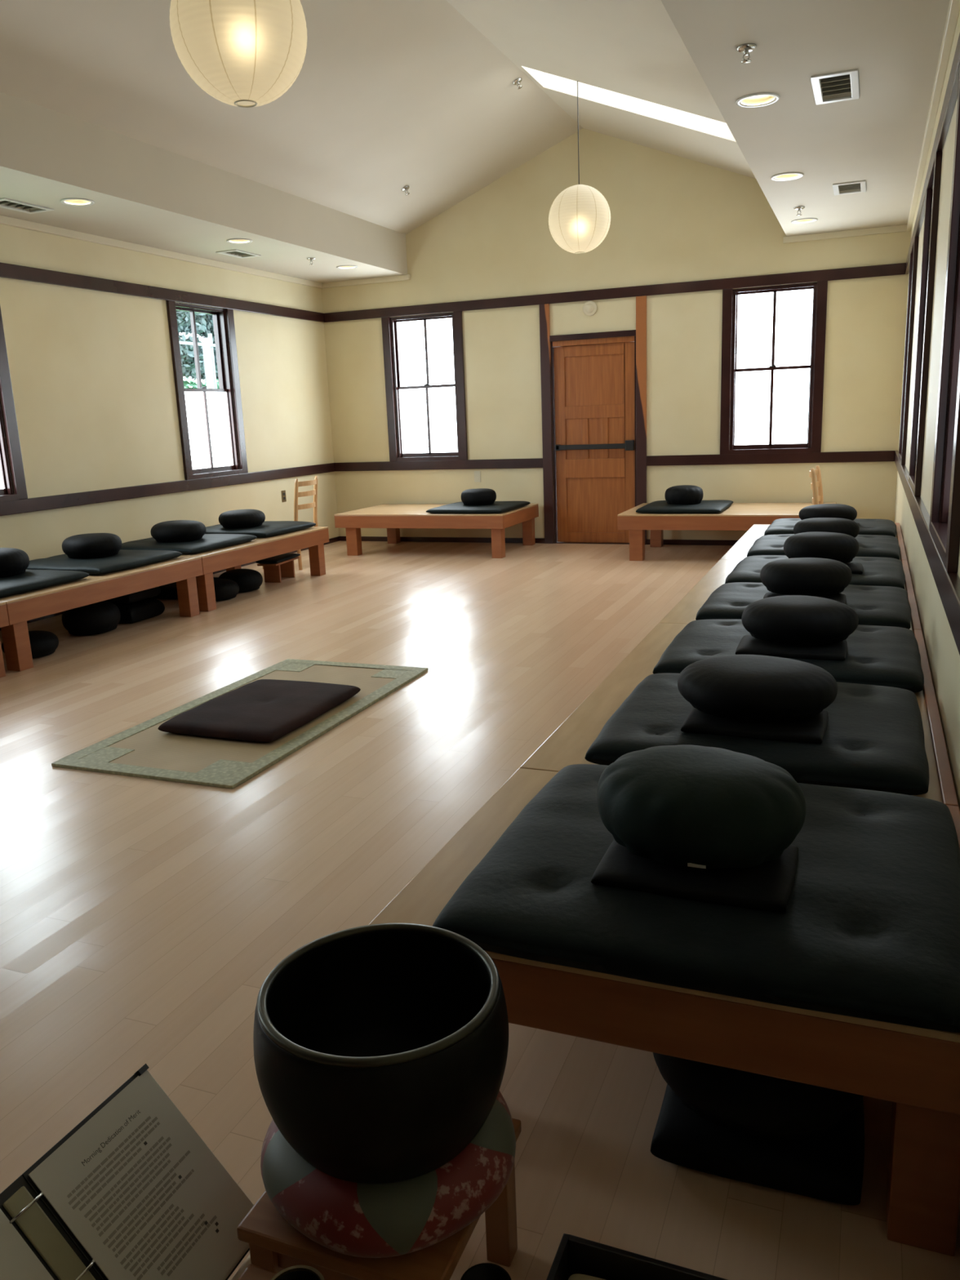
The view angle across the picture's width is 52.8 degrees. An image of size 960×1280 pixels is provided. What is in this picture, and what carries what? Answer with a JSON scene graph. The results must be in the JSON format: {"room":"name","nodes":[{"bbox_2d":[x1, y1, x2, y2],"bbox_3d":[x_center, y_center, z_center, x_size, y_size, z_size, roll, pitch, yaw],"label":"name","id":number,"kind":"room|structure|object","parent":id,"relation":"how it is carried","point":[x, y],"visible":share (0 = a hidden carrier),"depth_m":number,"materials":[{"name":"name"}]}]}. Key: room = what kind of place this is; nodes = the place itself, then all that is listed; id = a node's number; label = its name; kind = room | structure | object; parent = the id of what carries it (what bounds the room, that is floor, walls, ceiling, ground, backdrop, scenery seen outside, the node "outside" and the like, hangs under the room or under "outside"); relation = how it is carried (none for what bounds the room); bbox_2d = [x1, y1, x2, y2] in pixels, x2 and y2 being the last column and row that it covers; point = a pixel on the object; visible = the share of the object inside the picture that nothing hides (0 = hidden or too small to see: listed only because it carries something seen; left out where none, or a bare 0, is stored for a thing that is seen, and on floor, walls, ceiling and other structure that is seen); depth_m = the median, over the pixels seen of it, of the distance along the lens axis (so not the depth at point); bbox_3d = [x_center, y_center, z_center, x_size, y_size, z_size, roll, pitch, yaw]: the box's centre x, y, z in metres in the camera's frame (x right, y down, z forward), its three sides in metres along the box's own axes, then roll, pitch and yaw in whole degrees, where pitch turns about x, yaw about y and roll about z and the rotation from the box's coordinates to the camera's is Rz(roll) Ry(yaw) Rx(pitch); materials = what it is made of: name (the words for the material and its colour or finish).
{"room":"house of worship","nodes":[
{"label":"house of worship","id":0,"kind":"room"},
{"bbox_2d":[0,223,338,560],"bbox_3d":[-3.824,-1.296,5.600,0.140,2.950,11.400,3,14,21],"label":"wall","id":1,"kind":"structure","parent":0,"point":[91,373],"depth_m":7.84,"materials":[{"name":"beige paint"}]},
{"bbox_2d":[0,306,27,502],"bbox_3d":[-3.498,-1.638,6.347,0.166,1.503,0.916,3,14,21],"label":"window","id":2,"kind":"structure","parent":1,"relation":"in","point":[6,489],"depth_m":6.74,"materials":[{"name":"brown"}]},
{"bbox_2d":[0,214,322,288],"bbox_3d":[-3.799,-2.533,5.263,0.035,0.052,11.365,3,14,21],"label":"trim","id":3,"kind":"structure","parent":1,"relation":"attached to","point":[6,220],"depth_m":7.84,"materials":[{"name":"paint"}]},
{"bbox_2d":[0,262,324,322],"bbox_3d":[-3.783,-2.217,5.355,0.028,0.094,11.400,3,14,21],"label":"trim","id":4,"kind":"structure","parent":1,"relation":"attached to","point":[6,270],"depth_m":7.88,"materials":[{"name":"wood"}]},
{"bbox_2d":[0,462,335,515],"bbox_3d":[-3.721,-0.665,5.715,0.028,0.096,11.400,3,14,21],"label":"trim","id":5,"kind":"structure","parent":1,"relation":"attached to","point":[51,502],"depth_m":8.05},
{"bbox_2d":[0,536,339,630],"bbox_3d":[-3.698,0.120,5.891,0.018,0.052,11.382,3,14,21],"label":"baseboard","id":6,"kind":"structure","parent":1,"relation":"attached to","point":[335,539],"depth_m":9.07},
{"bbox_2d":[165,300,248,479],"bbox_3d":[-2.509,-2.241,8.775,0.166,1.503,0.916,3,14,21],"label":"window","id":7,"kind":"structure","parent":1,"relation":"in","point":[207,423],"depth_m":8.90,"materials":[{"name":"white"}]},
{"bbox_2d":[0,0,950,283],"bbox_3d":[-1.131,-3.135,4.047,5.925,1.498,11.400,3,14,21],"label":"ceiling","id":8,"kind":"structure","parent":0,"point":[99,104],"depth_m":6.38,"materials":[{"name":"paint"}]},
{"bbox_2d":[0,197,53,213],"bbox_3d":[-3.015,-2.869,6.299,0.214,0.088,0.410,3,14,21],"label":"ceiling vent","id":9,"kind":"object","parent":8,"relation":"in","point":[11,202],"visible":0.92,"depth_m":6.34,"materials":[{"name":"white metal"}]},
{"bbox_2d":[60,197,94,205],"bbox_3d":[-2.608,-2.896,6.248,0.208,0.132,0.208,3,14,21],"label":"recessed light","id":10,"kind":"object","parent":8,"relation":"in","point":[73,201],"visible":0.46,"depth_m":6.31,"materials":[{"name":"white ceramic"}]},
{"bbox_2d":[169,0,306,107],"bbox_3d":[-0.871,-2.553,3.355,0.475,1.264,0.475,3,14,21],"label":"paper lantern","id":11,"kind":"object","parent":8,"relation":"hanging from","point":[241,53],"visible":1,"depth_m":3.31,"materials":[{"name":"white"}]},
{"bbox_2d":[548,80,610,253],"bbox_3d":[0.748,-3.571,7.328,0.474,1.203,0.474,-12,16,-36],"label":"paper lantern","id":12,"kind":"object","parent":8,"relation":"hanging from","point":[580,216],"visible":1,"depth_m":7.25,"materials":[{"name":"white"}]},
{"bbox_2d":[735,92,779,107],"bbox_3d":[1.353,-2.695,4.707,0.208,0.132,0.208,3,14,21],"label":"recessed light","id":13,"kind":"object","parent":8,"relation":"in","point":[757,100],"visible":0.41,"depth_m":4.78,"materials":[{"name":"white ceramic"}]},
{"bbox_2d":[810,68,859,104],"bbox_3d":[1.684,-2.654,4.572,0.204,0.088,0.450,3,14,21],"label":"ceiling vent","id":14,"kind":"object","parent":8,"relation":"in","point":[842,82],"visible":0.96,"depth_m":4.58,"materials":[{"name":"white metal"}]},
{"bbox_2d":[832,180,866,195],"bbox_3d":[2.579,-3.194,6.743,0.214,0.088,0.370,3,14,21],"label":"ceiling vent","id":15,"kind":"object","parent":8,"relation":"in","point":[861,184],"visible":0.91,"depth_m":6.75,"materials":[{"name":"white metal"}]},
{"bbox_2d":[0,541,959,1279],"bbox_3d":[-0.993,0.341,4.855,6.425,0.120,12.000,3,14,21],"label":"floor","id":16,"kind":"structure","parent":0,"point":[143,921],"depth_m":3.02,"materials":[{"name":"wood"}]},
{"bbox_2d":[0,601,8,677],"bbox_3d":[-3.457,0.163,4.851,1.060,0.420,1.760,3,14,21],"label":"platform","id":17,"kind":"object","parent":16,"relation":"on","point":[4,621],"visible":1,"depth_m":5.41,"materials":[{"name":"brown wood"}]},
{"bbox_2d":[1,630,58,657],"bbox_3d":[-2.758,0.026,5.940,0.321,0.140,0.321,3,14,21],"label":"round cushion","id":18,"kind":"object","parent":16,"relation":"on","point":[42,643],"visible":0.54,"depth_m":5.86,"materials":[{"name":"black fabric"}]},
{"bbox_2d":[62,600,120,635],"bbox_3d":[-2.640,-0.152,6.553,0.385,0.200,0.385,3,14,21],"label":"round cushion","id":19,"kind":"object","parent":16,"relation":"on","point":[103,616],"visible":0.8,"depth_m":6.42,"materials":[{"name":"black fabric"}]},
{"bbox_2d":[0,555,203,671],"bbox_3d":[-2.812,-0.230,6.433,1.060,0.420,1.737,3,14,21],"label":"platform","id":20,"kind":"object","parent":16,"relation":"on","point":[22,607],"visible":0.7,"depth_m":6.00,"materials":[{"name":"brown wood"}]},
{"bbox_2d":[0,569,88,597],"bbox_3d":[-3.006,-0.347,5.897,0.862,0.065,0.837,3,14,21],"label":"floor mat","id":21,"kind":"object","parent":20,"relation":"on","point":[28,580],"visible":0.85,"depth_m":5.84,"materials":[{"name":"black fabric"}]},
{"bbox_2d":[0,547,29,577],"bbox_3d":[-3.002,-0.481,5.999,0.381,0.165,0.381,3,14,21],"label":"round cushion","id":22,"kind":"object","parent":21,"relation":"on","point":[13,562],"visible":1,"depth_m":5.91,"materials":[{"name":"black fabric"}]},
{"bbox_2d":[26,549,182,574],"bbox_3d":[-2.671,-0.551,6.717,0.864,0.065,0.837,3,14,21],"label":"floor mat","id":23,"kind":"object","parent":20,"relation":"on","point":[125,559],"visible":0.66,"depth_m":6.50,"materials":[{"name":"black fabric"}]},
{"bbox_2d":[62,533,122,558],"bbox_3d":[-2.705,-0.661,6.744,0.391,0.155,0.390,-12,16,-35],"label":"round cushion","id":24,"kind":"object","parent":23,"relation":"on","point":[90,545],"visible":1,"depth_m":6.60,"materials":[{"name":"black fabric"}]},
{"bbox_2d":[111,598,164,623],"bbox_3d":[-2.555,-0.219,6.969,0.424,0.137,0.363,3,14,21],"label":"round cushion","id":25,"kind":"object","parent":16,"relation":"on","point":[133,612],"visible":0.59,"depth_m":6.84,"materials":[{"name":"black fabric"}]},
{"bbox_2d":[104,586,160,603],"bbox_3d":[-2.559,-0.342,6.940,0.405,0.102,0.347,3,14,21],"label":"mat","id":26,"kind":"object","parent":25,"relation":"on","point":[150,593],"visible":0.34,"depth_m":6.79,"materials":[{"name":"black fabric"}]},
{"bbox_2d":[152,577,218,599],"bbox_3d":[-2.428,-0.440,7.969,0.410,0.104,0.626,3,14,21],"label":"mat","id":27,"kind":"object","parent":16,"relation":"on","point":[169,590],"visible":0.19,"depth_m":7.68,"materials":[{"name":"black fabric"}]},
{"bbox_2d":[213,578,239,600],"bbox_3d":[-2.070,-0.399,7.628,0.341,0.150,0.340,3,14,21],"label":"round cushion","id":28,"kind":"object","parent":16,"relation":"on","point":[224,588],"visible":0.58,"depth_m":7.52,"materials":[{"name":"black fabric"}]},
{"bbox_2d":[51,658,428,788],"bbox_3d":[-1.016,0.334,4.591,0.892,0.015,1.770,3,14,21],"label":"mat","id":29,"kind":"object","parent":16,"relation":"on","point":[142,750],"visible":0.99,"depth_m":4.13,"materials":[{"name":"wicker"}]},
{"bbox_2d":[157,679,360,742],"bbox_3d":[-1.006,0.312,4.521,0.607,0.061,0.806,3,14,21],"label":"square cushion","id":30,"kind":"object","parent":29,"relation":"on","point":[261,710],"visible":1,"depth_m":4.38,"materials":[{"name":"fabric"}]},
{"bbox_2d":[217,568,262,592],"bbox_3d":[-1.971,-0.493,7.974,0.360,0.170,0.361,5,15,28],"label":"round cushion","id":31,"kind":"object","parent":16,"relation":"on","point":[247,580],"visible":0.72,"depth_m":7.85,"materials":[{"name":"black fabric"}]},
{"bbox_2d":[231,1254,251,1279],"bbox_3d":[-0.505,0.928,1.277,0.256,0.322,0.443,3,14,21],"label":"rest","id":32,"kind":"object","parent":16,"relation":"on","point":[247,1261],"visible":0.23,"depth_m":1.41,"materials":[{"name":"brown wood"}]},
{"bbox_2d":[0,1063,253,1279],"bbox_3d":[-0.521,0.836,1.258,0.213,0.240,0.531,3,14,21],"label":"ring binder","id":33,"kind":"object","parent":32,"relation":"on","point":[132,1191],"visible":1,"depth_m":1.36,"materials":[{"name":"paper"}]},
{"bbox_2d":[181,526,328,611],"bbox_3d":[-2.162,-0.627,8.030,1.060,0.420,1.793,3,14,21],"label":"platform","id":34,"kind":"object","parent":16,"relation":"on","point":[313,538],"visible":0.45,"depth_m":7.64,"materials":[{"name":"brown wood"}]},
{"bbox_2d":[120,533,257,554],"bbox_3d":[-2.332,-0.758,7.551,0.864,0.065,0.854,3,14,21],"label":"floor mat","id":35,"kind":"object","parent":34,"relation":"on","point":[208,541],"visible":0.66,"depth_m":7.31,"materials":[{"name":"black fabric"}]},
{"bbox_2d":[150,520,205,542],"bbox_3d":[-2.333,-0.846,7.487,0.411,0.150,0.412,3,14,21],"label":"round cushion","id":36,"kind":"object","parent":35,"relation":"on","point":[175,531],"visible":1,"depth_m":7.34,"materials":[{"name":"black fabric"}]},
{"bbox_2d":[204,520,315,537],"bbox_3d":[-1.990,-0.966,8.392,0.857,0.064,0.804,3,14,21],"label":"floor mat","id":37,"kind":"object","parent":34,"relation":"on","point":[268,528],"visible":0.58,"depth_m":8.15,"materials":[{"name":"black fabric"}]},
{"bbox_2d":[218,509,265,528],"bbox_3d":[-2.038,-1.040,8.284,0.391,0.145,0.390,-6,14,-17],"label":"round cushion","id":38,"kind":"object","parent":37,"relation":"on","point":[239,518],"visible":1,"depth_m":8.14,"materials":[{"name":"black fabric"}]},
{"bbox_2d":[237,1263,277,1279],"bbox_3d":[-0.267,0.995,1.175,0.215,0.215,0.298,3,14,21],"label":"bench","id":39,"kind":"object","parent":16,"relation":"on","point":[252,1272],"visible":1,"depth_m":1.30,"materials":[{"name":"brown wood"}]},
{"bbox_2d":[270,1265,324,1279],"bbox_3d":[-0.226,0.837,1.195,0.078,0.079,0.078,3,14,21],"label":"bell","id":40,"kind":"object","parent":39,"relation":"on","point":[295,1272],"visible":1,"depth_m":1.22,"materials":[{"name":"brown metal"}]},
{"bbox_2d":[277,1270,319,1279],"bbox_3d":[-0.226,0.839,1.196,0.078,0.076,0.078,3,14,21],"label":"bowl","id":41,"kind":"object","parent":40,"relation":"on","point":[283,1274],"depth_m":1.22,"materials":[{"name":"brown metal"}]},
{"bbox_2d":[255,553,300,582],"bbox_3d":[-1.752,-0.628,8.435,0.206,0.208,0.462,2,14,16],"label":"bench","id":42,"kind":"object","parent":16,"relation":"on","point":[275,567],"visible":0.9,"depth_m":8.32,"materials":[{"name":"brown wood"}]},
{"bbox_2d":[262,475,318,569],"bbox_3d":[-1.775,-1.105,9.101,0.491,0.838,0.380,3,14,21],"label":"wooden chair","id":43,"kind":"object","parent":16,"relation":"on","point":[314,492],"visible":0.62,"depth_m":8.93,"materials":[{"name":"brown wood"}]},
{"bbox_2d":[236,1118,521,1279],"bbox_3d":[-0.133,0.908,1.471,0.308,0.240,0.330,3,14,21],"label":"stand","id":44,"kind":"object","parent":16,"relation":"on","point":[275,1245],"visible":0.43,"depth_m":1.33,"materials":[{"name":"brown wood"}]},
{"bbox_2d":[260,1090,515,1257],"bbox_3d":[-0.131,0.740,1.432,0.372,0.104,0.372,3,14,21],"label":"cushion","id":45,"kind":"object","parent":44,"relation":"on","point":[358,1220],"visible":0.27,"depth_m":1.29,"materials":[{"name":"fabric"}]},
{"bbox_2d":[253,923,508,1183],"bbox_3d":[-0.138,0.614,1.403,0.362,0.259,0.362,6,15,31],"label":"bell","id":46,"kind":"object","parent":45,"relation":"on","point":[380,1051],"visible":1,"depth_m":1.30,"materials":[{"name":"brown metal"}]},
{"bbox_2d":[333,503,538,558],"bbox_3d":[-0.421,-1.133,9.912,1.806,0.420,1.070,3,14,21],"label":"platform","id":47,"kind":"object","parent":16,"relation":"on","point":[392,517],"visible":0.99,"depth_m":9.54,"materials":[{"name":"brown wood"}]},
{"bbox_2d":[426,501,530,513],"bbox_3d":[-0.007,-1.326,9.628,0.804,0.051,0.878,3,14,21],"label":"floor mat","id":48,"kind":"object","parent":47,"relation":"on","point":[498,506],"visible":0.84,"depth_m":9.34,"materials":[{"name":"black fabric"}]},
{"bbox_2d":[461,488,496,505],"bbox_3d":[-0.013,-1.426,9.632,0.353,0.155,0.353,3,14,21],"label":"round cushion","id":49,"kind":"object","parent":48,"relation":"on","point":[479,496],"visible":1,"depth_m":9.50,"materials":[{"name":"black fabric"}]},
{"bbox_2d":[460,1262,511,1279],"bbox_3d":[0.011,0.959,1.314,0.071,0.200,0.071,3,14,21],"label":"cup","id":50,"kind":"object","parent":16,"relation":"on","point":[483,1271],"visible":1,"depth_m":1.32,"materials":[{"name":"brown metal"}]},
{"bbox_2d":[546,1233,727,1279],"bbox_3d":[0.273,1.012,1.264,0.448,0.100,0.351,3,14,21],"label":"box","id":51,"kind":"object","parent":16,"relation":"on","point":[575,1255],"visible":1,"depth_m":1.46,"materials":[{"name":"black plastic"}]},
{"bbox_2d":[368,768,959,1256],"bbox_3d":[0.439,0.656,2.023,1.047,0.436,0.864,3,14,21],"label":"platform","id":52,"kind":"object","parent":16,"relation":"on","point":[917,1069],"visible":0.3,"depth_m":1.55,"materials":[{"name":"brown wood"}]},
{"bbox_2d":[432,764,959,1032],"bbox_3d":[0.468,0.433,1.905,0.893,0.081,0.848,3,14,21],"label":"floor mat","id":53,"kind":"object","parent":52,"relation":"on","point":[868,928],"visible":0.81,"depth_m":1.64,"materials":[{"name":"black fabric"}]},
{"bbox_2d":[591,839,798,911],"bbox_3d":[0.404,0.416,1.795,0.349,0.030,0.256,3,14,21],"label":"pad","id":54,"kind":"object","parent":53,"relation":"on","point":[768,886],"visible":0.63,"depth_m":1.71,"materials":[{"name":"black fabric"}]},
{"bbox_2d":[596,744,805,869],"bbox_3d":[0.415,0.305,1.838,0.388,0.162,0.332,2,14,18],"label":"round cushion","id":55,"kind":"object","parent":54,"relation":"on","point":[682,805],"visible":1,"depth_m":1.72,"materials":[{"name":"black fabric"}]},
{"bbox_2d":[617,502,836,560],"bbox_3d":[2.273,-0.993,8.849,1.806,0.420,1.070,3,14,21],"label":"platform","id":56,"kind":"object","parent":16,"relation":"on","point":[738,516],"visible":0.47,"depth_m":8.52,"materials":[{"name":"brown wood"}]},
{"bbox_2d":[635,499,733,513],"bbox_3d":[1.891,-1.229,8.884,0.761,0.052,0.864,3,14,21],"label":"floor mat","id":57,"kind":"object","parent":56,"relation":"on","point":[659,506],"visible":0.91,"depth_m":8.61,"materials":[{"name":"black fabric"}]},
{"bbox_2d":[664,484,703,504],"bbox_3d":[1.879,-1.336,8.897,0.345,0.165,0.346,3,14,21],"label":"round cushion","id":58,"kind":"object","parent":57,"relation":"on","point":[682,494],"visible":1,"depth_m":8.77,"materials":[{"name":"black fabric"}]},
{"bbox_2d":[520,622,958,806],"bbox_3d":[0.937,0.352,3.248,1.047,0.436,1.841,3,14,21],"label":"platform","id":59,"kind":"object","parent":16,"relation":"on","point":[570,743],"visible":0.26,"depth_m":2.90,"materials":[{"name":"brown wood"}]},
{"bbox_2d":[584,673,928,795],"bbox_3d":[0.794,0.231,2.721,0.834,0.081,0.803,3,14,21],"label":"floor mat","id":60,"kind":"object","parent":59,"relation":"on","point":[873,739],"visible":0.66,"depth_m":2.50,"materials":[{"name":"black fabric"}]},
{"bbox_2d":[680,706,828,743],"bbox_3d":[0.742,0.216,2.600,0.367,0.030,0.272,3,14,21],"label":"pad","id":61,"kind":"object","parent":60,"relation":"on","point":[812,730],"visible":0.71,"depth_m":2.51,"materials":[{"name":"black fabric"}]},
{"bbox_2d":[677,654,837,720],"bbox_3d":[0.755,0.123,2.652,0.419,0.122,0.381,0,13,9],"label":"round cushion","id":62,"kind":"object","parent":61,"relation":"on","point":[745,687],"visible":1,"depth_m":2.52,"materials":[{"name":"black fabric"}]},
{"bbox_2d":[652,619,924,692],"bbox_3d":[1.123,0.036,3.503,0.861,0.082,0.795,3,14,21],"label":"floor mat","id":63,"kind":"object","parent":59,"relation":"on","point":[877,655],"visible":0.62,"depth_m":3.33,"materials":[{"name":"black fabric"}]},
{"bbox_2d":[735,634,847,660],"bbox_3d":[1.085,0.024,3.365,0.363,0.031,0.263,3,14,21],"label":"pad","id":64,"kind":"object","parent":63,"relation":"on","point":[748,645],"visible":0.78,"depth_m":3.28,"materials":[{"name":"black fabric"}]},
{"bbox_2d":[742,595,858,644],"bbox_3d":[1.126,-0.076,3.413,0.391,0.135,0.352,3,14,21],"label":"round cushion","id":65,"kind":"object","parent":64,"relation":"on","point":[788,619],"visible":1,"depth_m":3.29,"materials":[{"name":"black fabric"}]},
{"bbox_2d":[650,1084,864,1204],"bbox_3d":[0.543,0.878,1.856,0.369,0.073,0.412,3,14,21],"label":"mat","id":66,"kind":"object","parent":16,"relation":"on","point":[828,1166],"visible":0.49,"depth_m":1.69,"materials":[{"name":"black fabric"}]},
{"bbox_2d":[653,1052,863,1139],"bbox_3d":[0.525,0.750,1.821,0.400,0.175,0.401,1,14,16],"label":"round cushion","id":67,"kind":"object","parent":66,"relation":"on","point":[759,1105],"visible":0.3,"depth_m":1.65,"materials":[{"name":"black fabric"}]},
{"bbox_2d":[659,560,921,631],"bbox_3d":[1.615,-0.061,4.913,1.047,0.436,1.841,3,14,21],"label":"platform","id":68,"kind":"object","parent":16,"relation":"on","point":[685,611],"visible":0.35,"depth_m":4.74,"materials":[{"name":"brown wood"}]},
{"bbox_2d":[695,582,911,629],"bbox_3d":[1.447,-0.163,4.305,0.860,0.081,0.779,3,14,21],"label":"floor mat","id":69,"kind":"object","parent":68,"relation":"on","point":[879,606],"visible":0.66,"depth_m":4.15,"materials":[{"name":"black fabric"}]},
{"bbox_2d":[763,591,846,604],"bbox_3d":[1.396,-0.174,4.164,0.346,0.031,0.256,3,14,21],"label":"pad","id":70,"kind":"object","parent":69,"relation":"on","point":[841,597],"visible":0.3,"depth_m":4.14,"materials":[{"name":"black fabric"}]},
{"bbox_2d":[760,557,852,595],"bbox_3d":[1.423,-0.280,4.226,0.380,0.142,0.343,1,13,12],"label":"round cushion","id":71,"kind":"object","parent":70,"relation":"on","point":[805,576],"visible":0.98,"depth_m":4.11,"materials":[{"name":"black fabric"}]},
{"bbox_2d":[724,555,905,589],"bbox_3d":[1.771,-0.358,5.092,0.856,0.081,0.838,3,14,21],"label":"floor mat","id":72,"kind":"object","parent":68,"relation":"on","point":[877,571],"visible":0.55,"depth_m":4.91,"materials":[{"name":"black fabric"}]},
{"bbox_2d":[844,562,863,573],"bbox_3d":[1.776,-0.371,4.946,0.352,0.031,0.259,3,14,21],"label":"pad","id":73,"kind":"object","parent":72,"relation":"on","point":[855,567],"visible":0.21,"depth_m":4.83,"materials":[{"name":"black fabric"}]},
{"bbox_2d":[783,531,858,563],"bbox_3d":[1.764,-0.478,5.004,0.369,0.150,0.332,3,14,21],"label":"round cushion","id":74,"kind":"object","parent":73,"relation":"on","point":[843,548],"visible":0.8,"depth_m":4.88,"materials":[{"name":"black fabric"}]},
{"bbox_2d":[720,522,906,560],"bbox_3d":[2.293,-0.475,6.579,1.047,0.436,1.842,3,14,21],"label":"platform","id":75,"kind":"object","parent":16,"relation":"on","point":[739,551],"visible":0.2,"depth_m":6.46,"materials":[{"name":"brown wood"}]},
{"bbox_2d":[746,533,900,559],"bbox_3d":[2.123,-0.576,5.968,0.861,0.081,0.813,3,14,21],"label":"floor mat","id":76,"kind":"object","parent":75,"relation":"on","point":[869,545],"visible":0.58,"depth_m":5.77,"materials":[{"name":"black fabric"}]},
{"bbox_2d":[793,517,859,537],"bbox_3d":[2.124,-0.675,5.934,0.378,0.138,0.345,7,16,34],"label":"round cushion","id":77,"kind":"object","parent":76,"relation":"on","point":[843,526],"visible":0.62,"depth_m":5.82,"materials":[{"name":"black fabric"}]},
{"bbox_2d":[764,518,896,537],"bbox_3d":[2.478,-0.789,6.827,0.857,0.081,0.747,3,14,21],"label":"floor mat","id":78,"kind":"object","parent":75,"relation":"on","point":[781,526],"visible":0.51,"depth_m":6.64,"materials":[{"name":"black fabric"}]},
{"bbox_2d":[798,503,857,520],"bbox_3d":[2.446,-0.886,6.804,0.387,0.130,0.348,3,14,21],"label":"round cushion","id":79,"kind":"object","parent":78,"relation":"on","point":[824,510],"visible":0.66,"depth_m":6.68,"materials":[{"name":"black fabric"}]},
{"bbox_2d":[808,465,823,505],"bbox_3d":[2.836,-0.942,7.610,0.491,0.838,0.380,4,14,25],"label":"wooden chair","id":80,"kind":"object","parent":16,"relation":"on","point":[817,499],"visible":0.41,"depth_m":7.58,"materials":[{"name":"brown wood"}]},
{"bbox_2d":[321,128,911,540],"bbox_3d":[1.041,-3.128,9.557,6.105,4.350,0.140,3,14,21],"label":"wall","id":81,"kind":"structure","parent":0,"point":[674,218],"depth_m":9.32,"materials":[{"name":"beige paint"}]},
{"bbox_2d":[320,274,410,288],"bbox_3d":[-1.225,-3.786,10.219,1.066,0.052,0.035,3,14,21],"label":"trim","id":82,"kind":"structure","parent":81,"relation":"attached to","point":[406,277],"depth_m":10.19,"materials":[{"name":"paint"}]},
{"bbox_2d":[381,311,467,461],"bbox_3d":[-0.560,-2.675,10.307,0.916,1.503,0.166,3,14,21],"label":"window","id":83,"kind":"structure","parent":81,"relation":"in","point":[426,353],"depth_m":10.30,"materials":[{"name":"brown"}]},
{"bbox_2d":[334,457,542,471],"bbox_3d":[-0.484,-1.880,10.395,2.442,0.096,0.028,3,14,21],"label":"trim","id":84,"kind":"structure","parent":81,"relation":"attached to","point":[535,462],"depth_m":10.35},
{"bbox_2d":[339,536,737,545],"bbox_3d":[1.095,-1.018,9.972,5.825,0.052,0.018,3,14,21],"label":"baseboard","id":85,"kind":"structure","parent":81,"relation":"attached to","point":[474,540],"depth_m":10.37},
{"bbox_2d":[538,295,646,544],"bbox_3d":[1.159,-2.160,9.731,1.070,2.378,0.175,3,14,21],"label":"door","id":86,"kind":"structure","parent":81,"relation":"in","point":[595,409],"depth_m":9.72,"materials":[{"name":"brown wood"}]},
{"bbox_2d":[324,262,906,322],"bbox_3d":[1.000,-3.352,9.425,5.769,0.094,0.028,3,14,21],"label":"trim","id":87,"kind":"structure","parent":81,"relation":"attached to","point":[891,269],"depth_m":9.24,"materials":[{"name":"wood"}]},
{"bbox_2d":[646,450,894,466],"bbox_3d":[2.694,-1.715,9.142,2.257,0.096,0.028,3,14,21],"label":"trim","id":88,"kind":"structure","parent":81,"relation":"attached to","point":[873,455],"depth_m":9.10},
{"bbox_2d":[720,280,827,454],"bbox_3d":[2.726,-2.505,9.012,0.916,1.503,0.166,3,14,21],"label":"window","id":89,"kind":"structure","parent":81,"relation":"in","point":[774,353],"depth_m":9.00,"materials":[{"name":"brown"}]},
{"bbox_2d":[782,224,911,243],"bbox_3d":[3.205,-3.557,8.473,1.050,0.052,0.035,3,14,21],"label":"trim","id":90,"kind":"structure","parent":81,"relation":"attached to","point":[896,228],"depth_m":8.46,"materials":[{"name":"paint"}]},
{"bbox_2d":[893,10,959,811],"bbox_3d":[1.719,-1.009,3.415,0.140,2.950,11.400,3,14,21],"label":"wall","id":91,"kind":"structure","parent":0,"point":[942,651],"depth_m":3.89,"materials":[{"name":"beige paint"}]},
{"bbox_2d":[897,236,919,465],"bbox_3d":[3.175,-2.056,7.005,0.166,1.503,0.916,3,14,21],"label":"window","id":92,"kind":"structure","parent":91,"relation":"in","point":[913,257],"depth_m":6.72,"materials":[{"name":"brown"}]},
{"bbox_2d":[908,151,942,496],"bbox_3d":[2.274,-1.507,4.793,0.166,1.503,0.916,3,14,21],"label":"window","id":93,"kind":"structure","parent":91,"relation":"in","point":[932,195],"depth_m":4.54,"materials":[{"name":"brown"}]},
{"bbox_2d":[894,450,959,654],"bbox_3d":[1.666,-0.385,3.591,0.028,0.096,11.400,3,14,21],"label":"trim","id":94,"kind":"structure","parent":91,"relation":"attached to","point":[948,584],"depth_m":2.93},
{"bbox_2d":[905,32,959,274],"bbox_3d":[1.604,-1.938,3.231,0.028,0.094,11.400,3,14,21],"label":"trim","id":95,"kind":"structure","parent":91,"relation":"attached to","point":[952,91],"depth_m":4.00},
{"bbox_2d":[906,0,959,231],"bbox_3d":[1.582,-2.254,3.142,0.035,0.052,11.365,3,14,21],"label":"trim","id":96,"kind":"structure","parent":91,"relation":"attached to","point":[953,9],"depth_m":4.58,"materials":[{"name":"paint"}]},
{"bbox_2d":[928,69,959,573],"bbox_3d":[1.451,-1.005,2.772,0.166,1.503,0.916,3,14,21],"label":"window","id":97,"kind":"structure","parent":91,"relation":"in","point":[944,528],"depth_m":3.13,"materials":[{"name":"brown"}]},
{"label":"outside","id":98,"kind":"structure","parent":0,"visible":0},
{"bbox_3d":[-14.692,-2.203,18.885,29.840,0.150,45.000,3,14,21],"label":"ground","id":99,"kind":"structure","parent":98,"visible":0},
{"bbox_2d":[176,310,218,380],"bbox_3d":[-5.455,-5.479,18.656,1.829,5.656,5.748,3,14,21],"label":"tree","id":100,"kind":"object","parent":99,"relation":"on","point":[204,322],"visible":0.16,"depth_m":18.05,"materials":[{"name":"green plant"}]},
{"bbox_2d":[179,333,217,388],"bbox_3d":[-4.661,-3.697,16.590,0.080,3.020,2.600,3,14,21],"label":"post","id":101,"kind":"object","parent":99,"relation":"on","point":[210,344],"visible":0.29,"depth_m":16.57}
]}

